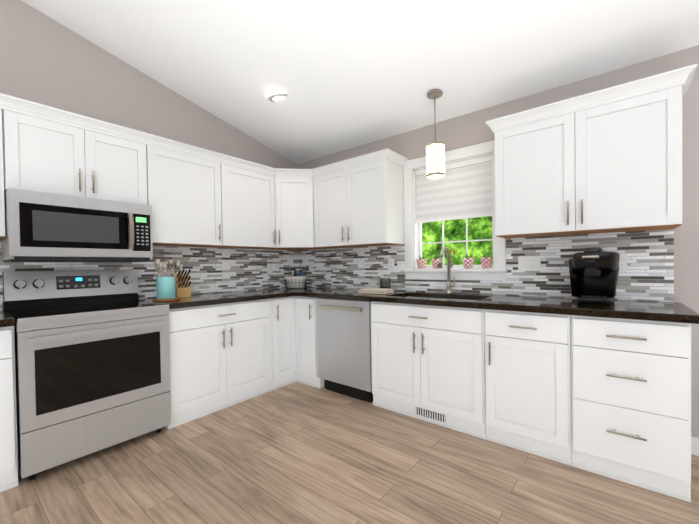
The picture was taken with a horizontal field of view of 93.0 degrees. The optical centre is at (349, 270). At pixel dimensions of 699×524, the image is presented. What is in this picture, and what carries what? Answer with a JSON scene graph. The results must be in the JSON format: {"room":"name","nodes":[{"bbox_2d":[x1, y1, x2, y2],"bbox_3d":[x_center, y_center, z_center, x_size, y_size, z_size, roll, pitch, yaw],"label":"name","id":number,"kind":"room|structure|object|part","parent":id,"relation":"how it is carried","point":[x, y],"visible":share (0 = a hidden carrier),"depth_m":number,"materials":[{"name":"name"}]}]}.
{"room":"kitchen","nodes":[
{"label":"kitchen","id":0,"kind":"room"},
{"bbox_2d":[0,0,296,309],"bbox_3d":[-3.409,-0.795,0.863,0.150,4.000,8.600,0,1,39],"label":"wall","id":1,"kind":"structure","parent":0,"point":[46,60],"depth_m":2.55,"materials":[{"name":"grey paint"}]},
{"bbox_2d":[0,109,5,239],"bbox_3d":[-2.370,-0.564,1.739,0.366,0.751,0.756,0,1,39],"label":"upper cabinet","id":2,"kind":"object","parent":1,"relation":"attached to","point":[2,217],"visible":0.98,"depth_m":1.93,"materials":[{"name":"white wood"}]},
{"bbox_2d":[2,110,146,204],"bbox_3d":[-1.896,-0.719,2.329,0.366,0.472,0.760,0,1,39],"label":"upper cabinet","id":3,"kind":"object","parent":1,"relation":"attached to","point":[42,155],"visible":0.83,"depth_m":2.18,"materials":[{"name":"white wood"}]},
{"bbox_2d":[1,188,152,261],"bbox_3d":[-1.854,-0.270,2.307,0.453,0.420,0.756,0,1,39],"label":"microwave","id":4,"kind":"object","parent":3,"relation":"attached to","point":[45,227],"visible":1,"depth_m":2.13,"materials":[{"name":"silver metal"}]},
{"bbox_2d":[0,240,299,308],"bbox_3d":[-1.697,0.005,2.863,0.008,0.459,3.330,0,1,39],"label":"tile backsplash","id":5,"kind":"structure","parent":1,"relation":"attached to","point":[213,270],"depth_m":3.24,"materials":[{"name":"tile"}]},
{"bbox_2d":[267,263,272,272],"bbox_3d":[-0.916,-0.023,3.819,0.008,0.115,0.070,0,1,39],"label":"electrical outlet","id":6,"kind":"object","parent":5,"relation":"attached to","point":[269,267],"visible":1,"depth_m":3.81,"materials":[{"name":"white plastic"}]},
{"bbox_2d":[146,145,221,246],"bbox_3d":[-1.464,-0.593,2.865,0.366,0.751,0.607,0,1,39],"label":"upper cabinet","id":7,"kind":"object","parent":1,"relation":"attached to","point":[184,195],"visible":0.81,"depth_m":2.75,"materials":[{"name":"white wood"}]},
{"bbox_2d":[209,163,275,248],"bbox_3d":[-1.082,-0.605,3.339,0.366,0.751,0.607,0,1,39],"label":"upper cabinet","id":8,"kind":"object","parent":1,"relation":"attached to","point":[248,209],"visible":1,"depth_m":3.23,"materials":[{"name":"white wood"}]},
{"bbox_2d":[0,382,698,523],"bbox_3d":[-0.362,1.237,-1.537,7.900,0.080,8.900,0,1,39],"label":"floor","id":9,"kind":"structure","parent":0,"point":[296,453],"depth_m":1.81,"materials":[{"name":"brown wood"}]},
{"bbox_2d":[0,326,18,491],"bbox_3d":[-2.244,0.740,1.668,0.646,0.873,0.752,0,1,39],"label":"base cabinet","id":10,"kind":"object","parent":9,"relation":"on","point":[8,451],"visible":0.94,"depth_m":1.76,"materials":[{"name":"white wood"}]},
{"bbox_2d":[0,310,15,326],"bbox_3d":[-2.254,0.282,1.666,0.634,0.040,0.756,0,1,39],"label":"countertop","id":11,"kind":"structure","parent":10,"relation":"on","point":[6,320],"depth_m":1.75,"materials":[{"name":"stone"}]},
{"bbox_2d":[2,270,170,479],"bbox_3d":[-1.742,0.582,2.238,0.675,1.160,0.760,0,1,39],"label":"range","id":12,"kind":"object","parent":9,"relation":"on","point":[92,367],"visible":0.98,"depth_m":2.05,"materials":[{"name":"silver metal"}]},
{"bbox_2d":[57,269,75,270],"bbox_3d":[-2.022,-0.003,2.372,0.108,0.010,0.108,0,1,39],"label":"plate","id":13,"kind":"object","parent":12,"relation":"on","point":[66,269],"visible":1,"depth_m":2.34,"materials":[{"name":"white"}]},
{"bbox_2d":[165,299,270,428],"bbox_3d":[-1.239,0.708,2.917,0.646,0.873,0.910,0,1,39],"label":"base cabinet","id":14,"kind":"object","parent":9,"relation":"on","point":[219,356],"visible":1,"depth_m":2.68,"materials":[{"name":"white wood"}]},
{"bbox_2d":[269,296,323,390],"bbox_3d":[-0.564,0.690,3.545,0.911,0.873,0.911,0,1,39],"label":"base cabinet","id":15,"kind":"object","parent":9,"relation":"on","point":[293,341],"visible":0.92,"depth_m":3.23,"materials":[{"name":"white wood"}]},
{"bbox_2d":[139,289,295,308],"bbox_3d":[-1.158,0.247,3.007,0.660,0.040,1.178,0,1,39],"label":"countertop","id":16,"kind":"structure","parent":15,"relation":"on","point":[250,295],"depth_m":2.86,"materials":[{"name":"stone"}]},
{"bbox_2d":[152,298,179,301],"bbox_3d":[-1.441,0.230,2.611,0.190,0.013,0.190,0,1,39],"label":"trivet","id":17,"kind":"object","parent":16,"relation":"on","point":[161,300],"visible":0.85,"depth_m":2.55,"materials":[{"name":"brown wood"}]},
{"bbox_2d":[155,259,180,298],"bbox_3d":[-1.429,0.067,2.616,0.200,0.311,0.178,0,1,39],"label":"utensil crock","id":18,"kind":"object","parent":17,"relation":"on","point":[165,287],"visible":1,"depth_m":2.56,"materials":[{"name":"teal ceramic"}]},
{"bbox_2d":[175,269,190,297],"bbox_3d":[-1.439,0.111,2.867,0.110,0.242,0.205,-1,1,-39],"label":"knife block","id":19,"kind":"object","parent":16,"relation":"on","point":[182,284],"visible":0.98,"depth_m":2.84,"materials":[{"name":"brown wood"}]},
{"bbox_2d":[272,287,698,323],"bbox_3d":[0.496,0.226,2.854,3.427,0.040,0.638,0,1,39],"label":"countertop","id":20,"kind":"structure","parent":15,"relation":"on","point":[677,312],"depth_m":2.12,"materials":[{"name":"stone"}]},
{"bbox_2d":[285,276,306,288],"bbox_3d":[-0.623,0.136,3.883,0.262,0.141,0.262,0,1,39],"label":"wire basket","id":21,"kind":"object","parent":20,"relation":"on","point":[295,282],"visible":0.96,"depth_m":3.79,"materials":[{"name":"black"}]},
{"bbox_2d":[358,288,393,294],"bbox_3d":[0.240,0.188,3.010,0.270,0.038,0.200,0,1,31],"label":"towel","id":22,"kind":"object","parent":20,"relation":"on","point":[384,291],"visible":1,"depth_m":2.94,"materials":[{"name":"beige fabric"}]},
{"bbox_2d":[380,278,390,288],"bbox_3d":[0.350,0.139,3.234,0.110,0.125,0.110,0,1,39],"label":"candle holder","id":23,"kind":"object","parent":20,"relation":"on","point":[385,283],"visible":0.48,"depth_m":3.19,"materials":[{"name":"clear glass"}]},
{"bbox_2d":[437,247,454,293],"bbox_3d":[0.817,0.000,2.793,0.091,0.403,0.237,0,1,39],"label":"faucet","id":24,"kind":"object","parent":20,"relation":"on","point":[449,285],"visible":1,"depth_m":2.85,"materials":[{"name":"silver metal"}]},
{"bbox_2d":[568,247,619,304],"bbox_3d":[1.510,0.032,2.057,0.258,0.341,0.257,0,1,39],"label":"coffee maker","id":25,"kind":"object","parent":20,"relation":"on","point":[594,272],"visible":1,"depth_m":2.00,"materials":[{"name":"black plastic"}]},
{"bbox_2d":[317,298,372,401],"bbox_3d":[0.106,0.688,3.162,0.605,0.868,0.610,0,1,39],"label":"dishwasher","id":26,"kind":"object","parent":9,"relation":"on","point":[344,346],"visible":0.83,"depth_m":2.92,"materials":[{"name":"silver metal"}]},
{"bbox_2d":[371,296,485,438],"bbox_3d":[0.706,0.684,2.692,0.911,0.873,0.646,0,1,39],"label":"base cabinet","id":27,"kind":"object","parent":9,"relation":"on","point":[429,358],"depth_m":2.42,"materials":[{"name":"white wood"}]},
{"bbox_3d":[0.598,1.071,2.463,0.240,0.054,0.004,0,1,39],"label":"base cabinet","id":28,"kind":"part","parent":27,"relation":"part of","materials":[{"name":"white metal"}]},
{"bbox_2d":[484,309,571,465],"bbox_3d":[1.248,0.683,2.256,0.475,0.873,0.646,0,1,39],"label":"base cabinet","id":29,"kind":"object","parent":9,"relation":"on","point":[528,382],"visible":0.96,"depth_m":2.02,"materials":[{"name":"white wood"}]},
{"bbox_2d":[571,315,690,501],"bbox_3d":[1.622,0.682,1.955,0.483,0.873,0.646,0,1,39],"label":"base cabinet","id":30,"kind":"object","parent":9,"relation":"on","point":[630,401],"visible":0.98,"depth_m":1.72,"materials":[{"name":"white wood"}]},
{"bbox_2d":[21,0,698,163],"bbox_3d":[-0.405,-1.797,-1.581,7.900,1.165,8.900,0,1,39],"label":"ceiling","id":31,"kind":"structure","parent":0,"point":[343,75],"depth_m":2.31,"materials":[{"name":"white paint"}]},
{"bbox_2d":[268,93,287,101],"bbox_3d":[-0.615,-1.513,2.909,0.196,0.049,0.191,0,1,39],"label":"recessed light","id":32,"kind":"object","parent":31,"relation":"in","point":[275,97],"visible":0.79,"depth_m":2.87,"materials":[{"name":"grey plastic"}]},
{"bbox_2d":[426,90,444,178],"bbox_3d":[0.680,-1.072,2.635,0.148,0.657,0.148,0,1,39],"label":"pendant lamp","id":33,"kind":"object","parent":31,"relation":"hanging from","point":[435,159],"visible":1,"depth_m":2.59,"materials":[{"name":"white glass"}]},
{"bbox_2d":[297,45,698,437],"bbox_3d":[2.361,-0.190,1.851,7.900,2.600,0.150,0,1,39],"label":"wall","id":34,"kind":"structure","parent":0,"point":[468,129],"depth_m":2.08,"materials":[{"name":"grey paint"}]},
{"bbox_2d":[266,177,332,250],"bbox_3d":[-0.607,-0.618,3.736,0.609,0.751,0.613,0,1,39],"label":"upper cabinet","id":35,"kind":"object","parent":34,"relation":"attached to","point":[294,213],"visible":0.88,"depth_m":3.51,"materials":[{"name":"white wood"}]},
{"bbox_2d":[0,64,696,176],"bbox_3d":[-0.365,-0.999,1.776,3.444,0.074,3.348,0,1,39],"label":"crown molding","id":36,"kind":"structure","parent":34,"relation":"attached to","point":[683,76],"depth_m":2.21,"materials":[{"name":"white wood"}]},
{"bbox_2d":[313,159,404,248],"bbox_3d":[0.064,-0.622,3.355,0.910,0.751,0.366,0,1,39],"label":"upper cabinet","id":37,"kind":"object","parent":34,"relation":"attached to","point":[361,206],"visible":1,"depth_m":3.17,"materials":[{"name":"white wood"}]},
{"bbox_2d":[404,140,505,280],"bbox_3d":[0.927,-0.483,2.973,0.906,1.133,0.149,0,1,39],"label":"window","id":38,"kind":"structure","parent":34,"relation":"in","point":[413,248],"depth_m":2.98,"materials":[{"name":"white wood"}]},
{"bbox_2d":[415,155,492,222],"bbox_3d":[0.913,-0.700,2.955,0.702,0.497,0.045,0,1,39],"label":"window blind","id":39,"kind":"object","parent":38,"relation":"attached to","point":[461,190],"visible":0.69,"depth_m":2.91,"materials":[{"name":"fabric"}]},
{"bbox_2d":[403,268,507,271],"bbox_3d":[0.907,-0.002,2.946,0.930,0.026,0.115,0,1,39],"label":"window sill","id":40,"kind":"structure","parent":34,"relation":"attached to","point":[456,270],"depth_m":2.85,"materials":[{"name":"white"}]},
{"bbox_2d":[416,255,426,268],"bbox_3d":[0.682,-0.078,3.137,0.102,0.126,0.102,0,1,39],"label":"pot","id":41,"kind":"object","parent":40,"relation":"on","point":[421,263],"visible":0.96,"depth_m":3.10,"materials":[{"name":"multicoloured ceramic"}]},
{"bbox_2d":[431,255,439,268],"bbox_3d":[0.799,-0.082,3.043,0.102,0.132,0.102,0,1,39],"label":"pot","id":42,"kind":"object","parent":40,"relation":"on","point":[435,261],"visible":0.77,"depth_m":3.02,"materials":[{"name":"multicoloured ceramic"}]},
{"bbox_2d":[445,250,455,267],"bbox_3d":[0.905,-0.102,2.967,0.106,0.172,0.046,0,1,39],"label":"flower vase","id":43,"kind":"object","parent":40,"relation":"on","point":[452,258],"visible":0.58,"depth_m":2.95,"materials":[{"name":"clear glass"}]},
{"bbox_2d":[462,253,474,268],"bbox_3d":[1.025,-0.082,2.861,0.102,0.132,0.102,0,1,39],"label":"pot","id":44,"kind":"object","parent":40,"relation":"on","point":[468,261],"visible":0.98,"depth_m":2.83,"materials":[{"name":"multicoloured ceramic"}]},
{"bbox_2d":[480,253,492,267],"bbox_3d":[1.142,-0.083,2.767,0.102,0.132,0.102,0,1,39],"label":"pot","id":45,"kind":"object","parent":40,"relation":"on","point":[486,261],"visible":0.98,"depth_m":2.74,"materials":[{"name":"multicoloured ceramic"}]},
{"bbox_2d":[296,229,673,301],"bbox_3d":[0.676,-0.032,3.110,3.395,0.459,0.008,0,1,39],"label":"tile backsplash","id":46,"kind":"structure","parent":34,"relation":"attached to","point":[648,275],"depth_m":2.51,"materials":[{"name":"tile"}]},
{"bbox_2d":[309,261,312,270],"bbox_3d":[-0.464,-0.052,4.017,0.070,0.115,0.008,0,1,39],"label":"electrical outlet","id":47,"kind":"object","parent":46,"relation":"attached to","point":[310,265],"visible":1,"depth_m":4.01,"materials":[{"name":"white plastic"}]},
{"bbox_2d":[388,259,394,270],"bbox_3d":[0.416,-0.054,3.309,0.070,0.115,0.008,0,1,39],"label":"electrical outlet","id":48,"kind":"object","parent":46,"relation":"attached to","point":[390,264],"visible":1,"depth_m":3.31,"materials":[{"name":"white plastic"}]},
{"bbox_2d":[518,256,540,270],"bbox_3d":[1.374,-0.051,2.537,0.152,0.115,0.008,0,1,39],"label":"electrical outlet","id":49,"kind":"object","parent":46,"relation":"attached to","point":[529,263],"visible":1,"depth_m":2.53,"materials":[{"name":"white plastic"}]},
{"bbox_2d":[619,254,626,270],"bbox_3d":[1.795,-0.052,2.199,0.070,0.115,0.008,0,1,39],"label":"electrical outlet","id":50,"kind":"object","parent":46,"relation":"attached to","point":[623,262],"visible":0.6,"depth_m":2.19,"materials":[{"name":"white plastic"}]},
{"bbox_2d":[495,85,681,238],"bbox_3d":[1.506,-0.625,2.194,0.960,0.751,0.366,0,1,39],"label":"upper cabinet","id":51,"kind":"object","parent":34,"relation":"attached to","point":[613,167],"visible":1,"depth_m":2.03,"materials":[{"name":"white wood"}]},
{"bbox_2d":[691,436,698,455],"bbox_3d":[3.665,1.056,0.728,4.165,0.105,0.014,0,1,39],"label":"baseboard","id":52,"kind":"structure","parent":34,"relation":"attached to","point":[694,445],"depth_m":1.99,"materials":[{"name":"white wood"}]},
{"label":"outside","id":53,"kind":"structure","parent":0,"visible":0},
{"bbox_2d":[422,216,492,264],"bbox_3d":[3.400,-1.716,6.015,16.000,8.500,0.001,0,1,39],"label":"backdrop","id":54,"kind":"structure","parent":53,"point":[479,228],"depth_m":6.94,"materials":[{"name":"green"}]}
]}

